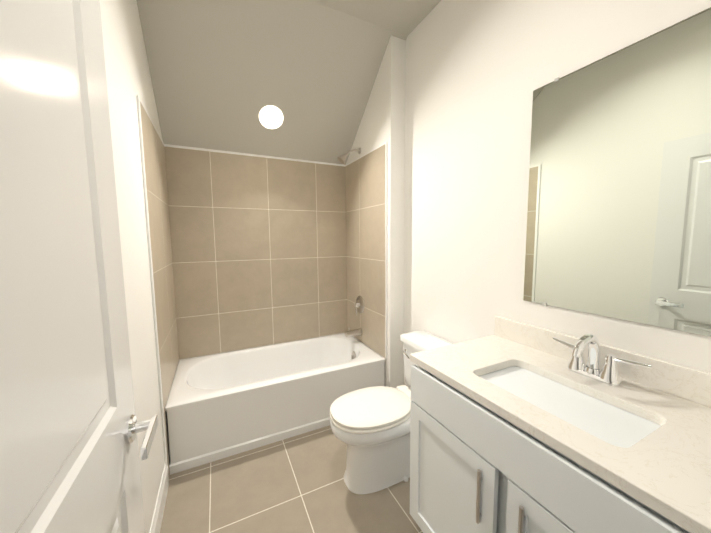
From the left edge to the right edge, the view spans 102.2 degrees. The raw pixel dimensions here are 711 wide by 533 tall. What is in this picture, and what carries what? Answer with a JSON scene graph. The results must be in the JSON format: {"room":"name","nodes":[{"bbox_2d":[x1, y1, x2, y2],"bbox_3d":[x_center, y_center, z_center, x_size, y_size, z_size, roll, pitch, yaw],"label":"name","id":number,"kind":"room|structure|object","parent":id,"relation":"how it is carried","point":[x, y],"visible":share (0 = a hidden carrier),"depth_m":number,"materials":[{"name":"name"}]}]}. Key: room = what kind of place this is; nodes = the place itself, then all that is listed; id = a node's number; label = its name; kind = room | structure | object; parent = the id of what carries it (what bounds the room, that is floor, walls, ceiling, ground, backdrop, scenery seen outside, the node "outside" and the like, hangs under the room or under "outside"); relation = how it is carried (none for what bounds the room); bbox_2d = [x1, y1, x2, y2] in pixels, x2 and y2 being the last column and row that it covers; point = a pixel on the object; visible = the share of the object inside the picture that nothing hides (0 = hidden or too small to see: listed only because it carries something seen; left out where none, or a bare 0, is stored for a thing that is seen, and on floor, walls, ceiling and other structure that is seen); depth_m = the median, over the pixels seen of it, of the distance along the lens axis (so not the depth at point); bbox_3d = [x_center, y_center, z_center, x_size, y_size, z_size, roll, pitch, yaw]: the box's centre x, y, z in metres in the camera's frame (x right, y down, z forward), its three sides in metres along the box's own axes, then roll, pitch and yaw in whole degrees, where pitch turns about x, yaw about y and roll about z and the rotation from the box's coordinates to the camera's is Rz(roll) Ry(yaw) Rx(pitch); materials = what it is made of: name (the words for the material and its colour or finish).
{"room":"bathroom","nodes":[
{"label":"bathroom","id":0,"kind":"room"},
{"bbox_2d":[100,0,177,532],"bbox_3d":[-0.927,-0.181,1.025,0.120,2.950,2.901,-3,6,-26],"label":"wall","id":1,"kind":"structure","parent":0,"point":[128,77],"depth_m":1.27,"materials":[{"name":"white paint"}]},
{"bbox_2d":[0,0,157,532],"bbox_3d":[-0.413,0.330,0.351,0.151,2.030,0.915,-3,6,-26],"label":"door","id":2,"kind":"structure","parent":1,"relation":"in","point":[71,427],"depth_m":0.45,"materials":[{"name":"white paint"}]},
{"bbox_2d":[137,95,168,477],"bbox_3d":[-1.259,0.160,1.898,0.010,2.112,0.810,-3,6,-26],"label":"trim","id":3,"kind":"structure","parent":1,"relation":"attached to","point":[151,267],"depth_m":1.53,"materials":[{"name":"white paint"}]},
{"bbox_2d":[149,464,168,532],"bbox_3d":[-0.671,1.253,0.813,0.012,0.130,1.826,-3,6,-26],"label":"baseboard","id":4,"kind":"structure","parent":1,"relation":"attached to","point":[156,523],"depth_m":1.39,"materials":[{"name":"white paint"}]},
{"bbox_2d":[140,102,178,476],"bbox_3d":[-1.271,0.164,1.921,0.008,2.100,0.811,-3,6,-26],"label":"wall tile","id":5,"kind":"structure","parent":1,"relation":"attached to","point":[157,192],"depth_m":1.80,"materials":[{"name":"beige tile"}]},
{"bbox_2d":[164,144,344,362],"bbox_3d":[-0.741,-0.338,2.655,1.650,2.950,0.120,-3,6,-26],"label":"wall","id":6,"kind":"structure","parent":0,"point":[260,155],"depth_m":2.51,"materials":[{"name":"white paint"}]},
{"bbox_2d":[164,146,346,358],"bbox_3d":[-0.770,-0.116,2.590,1.504,1.679,0.008,-3,6,-26],"label":"wall tile","id":7,"kind":"structure","parent":6,"relation":"attached to","point":[258,247],"depth_m":2.52,"materials":[{"name":"beige tile"}]},
{"bbox_2d":[166,145,344,165],"bbox_3d":[-0.777,-0.957,2.509,1.520,0.012,0.009,-3,6,-26],"label":"trim","id":8,"kind":"structure","parent":6,"relation":"attached to","point":[166,145],"depth_m":2.44,"materials":[{"name":"white paint"}]},
{"bbox_2d":[137,0,440,164],"bbox_3d":[-0.141,-1.228,1.315,1.890,0.935,2.901,-3,6,-26],"label":"ceiling","id":9,"kind":"structure","parent":0,"point":[223,73],"depth_m":1.99,"materials":[{"name":"grey paint"}]},
{"bbox_2d":[259,106,282,128],"bbox_3d":[-0.664,-1.174,2.263,0.184,0.123,0.139,-3,6,-26],"label":"recessed light","id":10,"kind":"object","parent":9,"relation":"in","point":[270,117],"visible":1,"depth_m":2.26,"materials":[{"name":"white"}]},
{"bbox_2d":[160,425,422,532],"bbox_3d":[0.031,1.359,0.740,2.400,0.080,4.561,-3,6,-26],"label":"floor","id":11,"kind":"structure","parent":0,"point":[295,484],"depth_m":1.55,"materials":[{"name":"tile"}]},
{"bbox_2d":[165,333,384,474],"bbox_3d":[-0.594,0.961,2.351,1.514,0.420,0.757,-3,6,-26],"label":"bathtub","id":12,"kind":"object","parent":11,"relation":"on","point":[218,406],"visible":0.92,"depth_m":2.04,"materials":[{"name":"white ceramic"}]},
{"bbox_2d":[330,331,452,493],"bbox_3d":[0.223,0.854,1.762,0.810,0.728,0.530,-3,6,-26],"label":"toilet","id":13,"kind":"object","parent":11,"relation":"on","point":[370,427],"visible":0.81,"depth_m":1.59,"materials":[{"name":"white ceramic"}]},
{"bbox_2d":[410,316,710,532],"bbox_3d":[0.701,0.799,1.015,0.596,0.970,0.954,-3,6,-26],"label":"bathroom vanity","id":14,"kind":"object","parent":11,"relation":"on","point":[517,427],"visible":1,"depth_m":0.90,"materials":[{"name":"white paint"}]},
{"bbox_2d":[552,334,651,385],"bbox_3d":[0.830,0.325,1.031,0.164,0.168,0.302,-3,6,-26],"label":"faucet","id":15,"kind":"object","parent":14,"relation":"on","point":[608,374],"visible":0.98,"depth_m":1.02,"materials":[{"name":"silver metal"}]},
{"bbox_2d":[346,35,405,387],"bbox_3d":[0.146,-0.338,2.570,0.130,2.950,0.811,-3,6,-26],"label":"wall","id":16,"kind":"structure","parent":0,"point":[382,120],"depth_m":2.21,"materials":[{"name":"white paint"}]},
{"bbox_2d":[337,148,360,163],"bbox_3d":[-0.057,-0.975,2.518,0.215,0.159,0.080,-3,6,-26],"label":"shower head","id":17,"kind":"object","parent":16,"relation":"attached to","point":[341,159],"visible":1,"depth_m":2.49},
{"bbox_2d":[345,144,385,357],"bbox_3d":[0.074,-0.123,2.584,0.008,1.679,0.756,-3,6,-26],"label":"wall tile","id":18,"kind":"structure","parent":16,"relation":"attached to","point":[366,222],"depth_m":2.50,"materials":[{"name":"beige tile"}]},
{"bbox_2d":[345,328,361,336],"bbox_3d":[-0.021,0.610,2.679,0.152,0.090,0.068,-3,6,-26],"label":"tub spout","id":19,"kind":"object","parent":18,"relation":"attached to","point":[355,332],"visible":1,"depth_m":2.66,"materials":[{"name":"silver metal"}]},
{"bbox_2d":[354,296,363,314],"bbox_3d":[0.015,0.358,2.674,0.067,0.167,0.164,-3,6,-26],"label":"shower valve","id":20,"kind":"object","parent":18,"relation":"attached to","point":[359,304],"visible":1,"depth_m":2.65,"materials":[{"name":"silver metal"}]},
{"bbox_2d":[345,142,386,358],"bbox_3d":[0.081,-0.128,2.568,0.009,1.691,0.741,-3,6,-26],"label":"trim","id":21,"kind":"structure","parent":16,"relation":"attached to","point":[385,142],"depth_m":2.25,"materials":[{"name":"white paint"}]},
{"bbox_2d":[403,0,710,389],"bbox_3d":[0.664,-0.269,1.796,0.120,2.950,2.901,-3,6,-26],"label":"wall","id":22,"kind":"structure","parent":0,"point":[478,72],"depth_m":1.53,"materials":[{"name":"white paint"}]},
{"bbox_2d":[523,7,710,335],"bbox_3d":[0.981,-0.284,0.989,0.008,0.974,0.790,-3,6,-26],"label":"mirror","id":23,"kind":"object","parent":22,"relation":"attached to","point":[619,212],"visible":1,"depth_m":1.01,"materials":[{"name":"clear glass"}]}
]}

